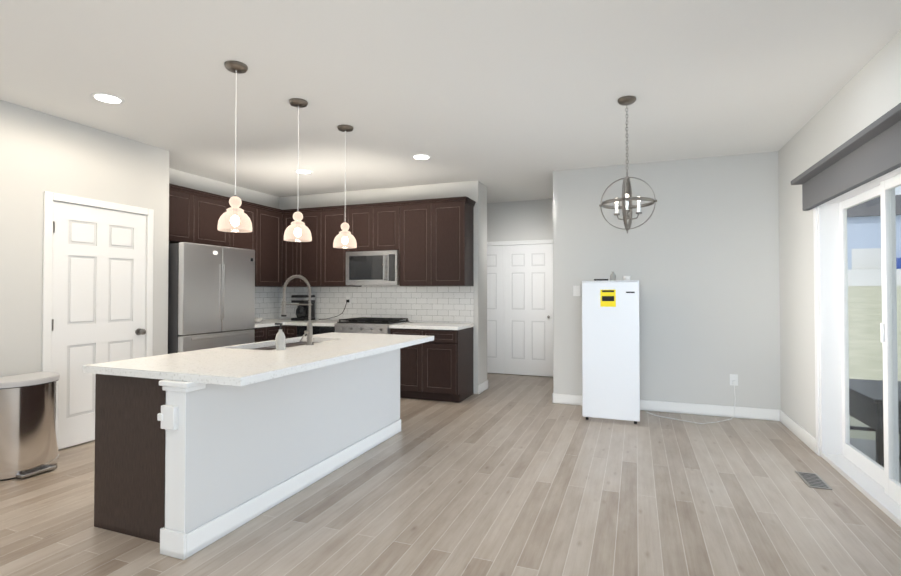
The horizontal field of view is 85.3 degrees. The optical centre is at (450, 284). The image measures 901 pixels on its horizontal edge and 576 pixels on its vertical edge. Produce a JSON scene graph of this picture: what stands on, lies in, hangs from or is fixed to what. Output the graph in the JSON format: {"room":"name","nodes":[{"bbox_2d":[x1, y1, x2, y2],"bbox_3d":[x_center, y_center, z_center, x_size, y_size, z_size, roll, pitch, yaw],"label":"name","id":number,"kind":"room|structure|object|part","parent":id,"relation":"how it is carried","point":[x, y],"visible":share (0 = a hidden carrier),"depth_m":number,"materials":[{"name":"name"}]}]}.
{"room":"kitchen","nodes":[
{"label":"kitchen","id":0,"kind":"room"},
{"bbox_2d":[0,100,311,376],"bbox_3d":[-3.672,-0.010,3.781,0.760,2.720,10.850,0,-1,21],"label":"wall","id":1,"kind":"structure","parent":0,"point":[40,152],"depth_m":3.94,"materials":[{"name":"grey paint"}]},
{"bbox_2d":[42,191,153,449],"bbox_3d":[-3.084,0.309,4.313,0.200,2.097,0.940,0,-1,21],"label":"door","id":2,"kind":"structure","parent":1,"relation":"attached to","point":[97,301],"depth_m":4.21,"materials":[{"name":"white wood"}]},
{"bbox_2d":[169,183,200,243],"bbox_3d":[-3.137,-0.762,5.358,0.347,0.592,0.591,0,-1,21],"label":"upper cabinet","id":3,"kind":"object","parent":1,"relation":"attached to","point":[184,203],"depth_m":5.40,"materials":[{"name":"brown wood"}]},
{"bbox_2d":[201,191,232,246],"bbox_3d":[-2.974,-0.756,5.788,0.347,0.592,0.584,0,-1,21],"label":"upper cabinet","id":4,"kind":"object","parent":1,"relation":"attached to","point":[212,206],"depth_m":5.77,"materials":[{"name":"brown wood"}]},
{"bbox_2d":[233,201,252,249],"bbox_3d":[-2.789,-0.515,6.272,0.347,1.060,0.588,0,-1,21],"label":"upper cabinet","id":5,"kind":"object","parent":1,"relation":"attached to","point":[240,240],"depth_m":6.24,"materials":[{"name":"brown wood"}]},
{"bbox_2d":[255,287,278,319],"bbox_3d":[-2.805,0.110,6.708,0.008,0.775,1.260,0,-1,21],"label":"tile backsplash","id":6,"kind":"structure","parent":1,"relation":"attached to","point":[266,298],"depth_m":7.09,"materials":[{"name":"white tile"}]},
{"bbox_2d":[253,203,284,286],"bbox_3d":[-2.601,-0.508,6.679,0.411,1.060,0.563,0,-1,21],"label":"upper cabinet","id":7,"kind":"object","parent":1,"relation":"attached to","point":[267,221],"depth_m":6.62,"materials":[{"name":"brown wood"}]},
{"bbox_2d":[281,208,300,286],"bbox_3d":[-2.184,-0.504,6.964,0.334,1.060,0.411,0,-1,21],"label":"upper cabinet","id":8,"kind":"object","parent":1,"relation":"attached to","point":[290,251],"depth_m":6.84,"materials":[{"name":"brown wood"}]},
{"bbox_2d":[312,181,487,393],"bbox_3d":[-1.027,0.038,6.955,3.100,2.720,0.400,0,-1,21],"label":"wall","id":9,"kind":"structure","parent":0,"point":[476,191],"depth_m":6.43,"materials":[{"name":"grey paint"}]},
{"bbox_2d":[301,207,324,286],"bbox_3d":[-1.890,-0.505,6.886,0.528,1.060,0.348,0,-1,21],"label":"upper cabinet","id":10,"kind":"object","parent":9,"relation":"attached to","point":[312,252],"depth_m":6.69,"materials":[{"name":"brown wood"}]},
{"bbox_2d":[325,207,360,286],"bbox_3d":[-1.502,-0.508,6.740,0.558,1.060,0.348,0,-1,21],"label":"upper cabinet","id":11,"kind":"object","parent":9,"relation":"attached to","point":[335,258],"depth_m":6.57,"materials":[{"name":"brown wood"}]},
{"bbox_2d":[353,203,376,251],"bbox_3d":[-1.093,-0.739,6.588,0.444,0.602,0.348,0,-1,21],"label":"upper cabinet","id":12,"kind":"object","parent":9,"relation":"attached to","point":[364,215],"depth_m":6.41,"materials":[{"name":"brown wood"}]},
{"bbox_2d":[346,250,399,285],"bbox_3d":[-0.966,-0.215,6.470,0.754,0.441,0.464,0,-1,21],"label":"microwave","id":13,"kind":"object","parent":9,"relation":"attached to","point":[372,268],"visible":0.88,"depth_m":6.29,"materials":[{"name":"silver metal"}]},
{"bbox_2d":[279,249,473,322],"bbox_3d":[-1.141,0.011,6.780,3.070,0.975,0.008,0,-1,21],"label":"tile backsplash","id":14,"kind":"structure","parent":9,"relation":"attached to","point":[445,304],"depth_m":6.64,"materials":[{"name":"white tile"}]},
{"bbox_2d":[319,295,350,319],"bbox_3d":[-1.640,0.322,6.914,0.481,0.349,0.085,0,-1,21],"label":"outlet","id":15,"kind":"object","parent":14,"relation":"attached to","point":[348,299],"visible":0.98,"depth_m":6.88,"materials":[{"name":"white plastic"}]},
{"bbox_2d":[377,203,400,250],"bbox_3d":[-0.797,-0.741,6.476,0.444,0.602,0.348,0,-1,21],"label":"upper cabinet","id":16,"kind":"object","parent":9,"relation":"attached to","point":[388,214],"depth_m":6.29,"materials":[{"name":"brown wood"}]},
{"bbox_2d":[400,199,436,285],"bbox_3d":[-0.384,-0.514,6.316,0.568,1.060,0.348,0,-1,21],"label":"upper cabinet","id":17,"kind":"object","parent":9,"relation":"attached to","point":[431,241],"depth_m":6.14,"materials":[{"name":"brown wood"}]},
{"bbox_2d":[437,196,474,285],"bbox_3d":[-0.002,-0.516,6.172,0.504,1.060,0.348,0,-1,21],"label":"upper cabinet","id":18,"kind":"object","parent":9,"relation":"attached to","point":[455,217],"depth_m":6.00,"materials":[{"name":"brown wood"}]},
{"bbox_2d":[478,380,487,393],"bbox_3d":[0.423,1.332,6.368,0.014,0.115,0.394,0,-1,21],"label":"baseboard","id":19,"kind":"structure","parent":9,"relation":"attached to","point":[483,386],"depth_m":6.35,"materials":[{"name":"white wood"}]},
{"bbox_2d":[0,373,900,575],"bbox_3d":[-0.979,1.364,2.740,6.520,0.060,10.850,0,-1,21],"label":"floor","id":20,"kind":"structure","parent":0,"point":[511,475],"depth_m":2.90,"materials":[{"name":"beige wood"}]},
{"bbox_2d":[0,371,59,480],"bbox_3d":[-3.103,1.012,3.540,0.425,0.669,0.526,0,-1,21],"label":"trash can","id":21,"kind":"object","parent":20,"relation":"on","point":[29,419],"visible":1,"depth_m":3.45,"materials":[{"name":"silver metal"}]},
{"bbox_2d":[168,242,254,353],"bbox_3d":[-2.847,0.476,5.499,0.742,1.800,0.994,0,-1,21],"label":"refrigerator","id":22,"kind":"object","parent":20,"relation":"on","point":[211,296],"visible":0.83,"depth_m":5.22,"materials":[{"name":"grey metal"}]},
{"bbox_2d":[83,347,403,559],"bbox_3d":[-1.220,0.920,3.581,0.781,0.855,2.361,0,-1,21],"label":"kitchen island","id":23,"kind":"object","parent":20,"relation":"on","point":[196,451],"depth_m":2.67,"materials":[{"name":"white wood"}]},
{"bbox_2d":[83,332,433,386],"bbox_3d":[-1.078,0.472,3.566,1.100,0.040,2.339,0,-1,21],"label":"island countertop","id":24,"kind":"structure","parent":23,"relation":"on","point":[235,365],"depth_m":2.89,"materials":[{"name":"white stone"}]},
{"bbox_2d":[275,323,285,349],"bbox_3d":[-1.181,0.355,3.383,0.078,0.184,0.066,0,-1,21],"label":"soap dispenser","id":25,"kind":"object","parent":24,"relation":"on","point":[280,340],"visible":1,"depth_m":3.36,"materials":[{"name":"white ceramic"}]},
{"bbox_2d":[251,339,326,350],"bbox_3d":[-1.282,0.587,3.846,0.442,0.206,0.912,0,-1,21],"label":"sink","id":26,"kind":"object","parent":24,"relation":"in","point":[294,342],"depth_m":3.95,"materials":[{"name":"silver metal"}]},
{"bbox_2d":[280,275,314,346],"bbox_3d":[-1.182,0.190,3.712,0.295,0.528,0.111,0,-1,21],"label":"faucet","id":27,"kind":"object","parent":24,"relation":"on","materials":[{"name":"silver metal"}]},
{"bbox_2d":[254,327,261,341],"bbox_3d":[-2.672,0.959,6.178,0.618,0.856,0.401,0,-1,21],"label":"base cabinet","id":28,"kind":"object","parent":20,"relation":"on","point":[258,330],"depth_m":6.07,"materials":[{"name":"brown wood"}]},
{"bbox_2d":[262,323,285,341],"bbox_3d":[-2.541,0.963,6.433,0.681,0.856,0.424,0,-1,21],"label":"base cabinet","id":29,"kind":"object","parent":20,"relation":"on","point":[268,333],"depth_m":6.29,"materials":[{"name":"brown wood"}]},
{"bbox_2d":[255,323,273,326],"bbox_3d":[-2.620,0.513,6.307,0.627,0.040,0.667,0,-1,21],"label":"countertop","id":30,"kind":"structure","parent":29,"relation":"on","point":[256,324],"depth_m":6.21,"materials":[{"name":"white stone"}]},
{"bbox_2d":[286,323,297,337],"bbox_3d":[-2.028,0.967,6.736,0.210,0.856,0.674,0,-1,21],"label":"base cabinet","id":31,"kind":"object","parent":20,"relation":"on","point":[291,328],"depth_m":6.48,"materials":[{"name":"brown wood"}]},
{"bbox_2d":[298,323,334,336],"bbox_3d":[-1.666,0.966,6.632,0.671,0.856,0.612,0,-1,21],"label":"base cabinet","id":32,"kind":"object","parent":20,"relation":"on","point":[302,327],"depth_m":6.34,"materials":[{"name":"brown"}]},
{"bbox_2d":[255,319,343,326],"bbox_3d":[-2.020,0.520,6.768,1.424,0.040,0.620,0,-1,21],"label":"countertop","id":33,"kind":"structure","parent":32,"relation":"on","point":[321,323],"depth_m":6.66,"materials":[{"name":"white stone"}]},
{"bbox_2d":[291,295,315,320],"bbox_3d":[-2.075,0.321,6.920,0.244,0.358,0.264,0,-1,21],"label":"coffee maker","id":34,"kind":"object","parent":33,"relation":"on","point":[302,312],"visible":0.85,"depth_m":6.83,"materials":[{"name":"black plastic"}]},
{"bbox_2d":[335,317,409,333],"bbox_3d":[-1.010,0.909,6.337,0.754,0.936,0.695,0,-1,21],"label":"range","id":35,"kind":"object","parent":20,"relation":"on","point":[368,325],"visible":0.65,"depth_m":6.11,"materials":[{"name":"silver metal"}]},
{"bbox_2d":[389,327,425,399],"bbox_3d":[-0.402,0.958,6.153,0.501,0.856,0.611,0,-1,21],"label":"base cabinet","id":36,"kind":"object","parent":20,"relation":"on","point":[412,358],"depth_m":5.86,"materials":[{"name":"brown wood"}]},
{"bbox_2d":[426,327,473,402],"bbox_3d":[-0.052,0.956,6.020,0.504,0.856,0.611,0,-1,21],"label":"base cabinet","id":37,"kind":"object","parent":20,"relation":"on","point":[439,367],"depth_m":5.75,"materials":[{"name":"brown wood"}]},
{"bbox_2d":[390,323,473,330],"bbox_3d":[-0.220,0.509,6.086,0.892,0.040,0.620,0,-1,21],"label":"countertop","id":38,"kind":"structure","parent":37,"relation":"on","point":[461,326],"depth_m":5.93,"materials":[{"name":"white stone"}]},
{"bbox_2d":[582,272,639,423],"bbox_3d":[1.675,0.614,5.087,0.546,1.512,0.562,0,-1,21],"label":"freezer","id":39,"kind":"object","parent":20,"relation":"on","point":[610,357],"depth_m":4.82,"materials":[{"name":"white metal"}]},
{"bbox_3d":[1.725,-0.091,5.187,0.058,0.100,0.060,0,-1,21],"label":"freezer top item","id":40,"kind":"part","parent":39,"relation":"part of"},
{"bbox_3d":[1.820,-0.068,5.044,0.079,0.050,0.079,0,-1,9],"label":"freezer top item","id":41,"kind":"part","parent":39,"relation":"part of"},
{"bbox_2d":[647,383,735,423],"bbox_3d":[2.455,1.186,4.992,0.857,0.356,0.396,0,-1,21],"label":"power cord","id":42,"kind":"object","parent":20,"relation":"on","point":[703,423],"visible":0.94,"depth_m":4.97,"materials":[{"name":"white plastic"}]},
{"bbox_2d":[795,471,831,489],"bbox_3d":[2.489,1.340,3.357,0.130,0.006,0.300,0,-1,21],"label":"floor vent","id":43,"kind":"object","parent":20,"relation":"in","point":[813,480],"visible":1,"depth_m":3.34,"materials":[{"name":"silver metal"}]},
{"bbox_2d":[0,0,900,202],"bbox_3d":[-0.904,-1.436,2.754,6.680,0.100,10.850,0,-1,21],"label":"ceiling","id":44,"kind":"structure","parent":0,"point":[508,100],"depth_m":3.28,"materials":[{"name":"white paint"}]},
{"bbox_2d":[90,93,124,103],"bbox_3d":[-2.521,-1.370,3.596,0.205,0.006,0.205,0,-1,-24],"label":"recessed light","id":45,"kind":"object","parent":44,"relation":"in","point":[108,98],"depth_m":3.59,"materials":[{"name":"white"}]},
{"bbox_2d":[217,60,251,232],"bbox_3d":[-1.349,-0.860,3.069,0.200,1.042,0.200,0,-1,21],"label":"pendant light","id":46,"kind":"object","parent":44,"relation":"hanging from","point":[235,218],"visible":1,"depth_m":3.03,"materials":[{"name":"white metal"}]},
{"bbox_2d":[284,98,311,241],"bbox_3d":[-1.138,-0.851,3.652,0.200,1.042,0.200,0,-1,21],"label":"pendant light","id":47,"kind":"object","parent":44,"relation":"hanging from","point":[297,229],"visible":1,"depth_m":3.61,"materials":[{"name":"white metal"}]},
{"bbox_2d":[295,169,312,173],"bbox_3d":[-1.737,-1.337,5.779,0.205,0.006,0.205,0,-1,-24],"label":"recessed light","id":48,"kind":"object","parent":44,"relation":"in","point":[301,171],"depth_m":5.76,"materials":[{"name":"white plastic"}]},
{"bbox_2d":[333,124,356,248],"bbox_3d":[-0.908,-0.843,4.217,0.200,1.042,0.200,0,-1,21],"label":"pendant light","id":49,"kind":"object","parent":44,"relation":"hanging from","point":[344,237],"visible":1,"depth_m":4.17,"materials":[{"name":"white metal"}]},
{"bbox_2d":[412,154,430,159],"bbox_3d":[-0.306,-1.347,5.152,0.205,0.006,0.205,0,-1,-24],"label":"recessed light","id":50,"kind":"object","parent":44,"relation":"in","point":[418,156],"depth_m":5.13,"materials":[{"name":"white plastic"}]},
{"bbox_2d":[599,96,656,232],"bbox_3d":[1.303,-0.877,3.605,0.402,0.992,0.403,0,-1,21],"label":"orb chandelier","id":51,"kind":"object","parent":44,"relation":"hanging from","point":[626,207],"visible":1,"depth_m":3.58,"materials":[{"name":"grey metal"}]},
{"bbox_2d":[488,199,551,241],"bbox_3d":[0.009,0.055,8.107,4.220,2.720,0.150,0,-1,21],"label":"wall","id":52,"kind":"structure","parent":0,"point":[529,219],"depth_m":7.63,"materials":[{"name":"grey paint"}]},
{"bbox_2d":[487,239,552,376],"bbox_3d":[0.855,0.361,7.739,1.660,2.097,0.172,0,-1,21],"label":"door","id":53,"kind":"structure","parent":52,"relation":"attached to","point":[519,307],"depth_m":7.62,"materials":[{"name":"white wood"}]},
{"bbox_2d":[552,151,779,409],"bbox_3d":[2.272,0.014,5.401,2.230,2.720,0.150,0,-1,21],"label":"wall","id":54,"kind":"structure","parent":0,"point":[714,256],"depth_m":5.23,"materials":[{"name":"grey paint"}]},
{"bbox_2d":[573,286,579,295],"bbox_3d":[1.453,0.068,5.624,0.080,0.120,0.010,0,-1,21],"label":"light switch","id":55,"kind":"object","parent":54,"relation":"attached to","point":[576,290],"visible":1,"depth_m":5.62,"materials":[{"name":"white plastic"}]},
{"bbox_2d":[552,393,778,420],"bbox_3d":[2.249,1.316,5.300,2.274,0.115,0.018,0,-1,21],"label":"baseboard","id":56,"kind":"structure","parent":54,"relation":"attached to","point":[646,405],"depth_m":5.16,"materials":[{"name":"white wood"}]},
{"bbox_2d":[730,374,737,385],"bbox_3d":[2.925,0.982,5.042,0.075,0.115,0.030,0,-1,21],"label":"outlet","id":57,"kind":"object","parent":54,"relation":"attached to","point":[733,378],"visible":1,"depth_m":5.04,"materials":[{"name":"white plastic"}]},
{"bbox_2d":[776,30,900,437],"bbox_3d":[1.833,-0.056,0.771,0.170,2.720,9.120,0,-1,21],"label":"wall","id":58,"kind":"structure","parent":0,"point":[875,89],"depth_m":4.17,"materials":[{"name":"grey paint"}]},
{"bbox_2d":[779,410,815,452],"bbox_3d":[3.119,1.302,4.405,0.014,0.115,1.015,0,-1,21],"label":"baseboard","id":59,"kind":"structure","parent":58,"relation":"attached to","point":[807,438],"depth_m":4.33,"materials":[{"name":"white wood"}]},
{"bbox_2d":[791,103,900,210],"bbox_3d":[2.493,-0.750,2.981,0.147,0.255,2.240,0,-1,21],"label":"window valance","id":60,"kind":"object","parent":58,"relation":"attached to","point":[870,152],"visible":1,"depth_m":3.00,"materials":[{"name":"grey fabric"}]},
{"bbox_2d":[813,167,900,526],"bbox_3d":[2.703,0.297,3.083,0.184,2.085,1.740,0,-1,21],"label":"sliding door","id":61,"kind":"structure","parent":58,"relation":"attached to","point":[876,483],"depth_m":3.65,"materials":[{"name":"white plastic"}]},
{"label":"outside","id":62,"kind":"structure","parent":0,"visible":0},
{"bbox_2d":[847,195,900,269],"bbox_3d":[46.558,-5.072,52.713,18.800,9.200,11.300,0,-1,21],"label":"house","id":63,"kind":"structure","parent":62,"point":[871,238],"depth_m":49.43,"materials":[{"name":"blue"}]},
{"bbox_2d":[848,286,900,439],"bbox_3d":[83.749,-0.504,21.711,138.530,4.750,220.000,0,-1,21],"label":"lawn","id":64,"kind":"structure","parent":62,"point":[867,354],"depth_m":12.33,"materials":[{"name":"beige plant"}]},
{"bbox_2d":[848,269,900,285],"bbox_3d":[65.244,-0.903,31.401,180.000,1.800,15.000,0,-1,21],"label":"street","id":65,"kind":"structure","parent":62,"point":[867,278],"depth_m":41.38,"materials":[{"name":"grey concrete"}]},
{"bbox_2d":[850,438,900,483],"bbox_3d":[4.024,1.639,3.114,2.550,0.102,4.000,0,-1,21],"label":"patio","id":66,"kind":"structure","parent":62,"point":[858,443],"depth_m":4.88,"materials":[{"name":"grey concrete"}]},
{"bbox_2d":[849,379,900,466],"bbox_3d":[3.595,1.226,3.977,0.600,0.747,1.000,0,-1,21],"label":"patio table","id":67,"kind":"object","parent":66,"relation":"on","point":[866,410],"depth_m":3.83,"materials":[{"name":"black plastic"}]}
]}

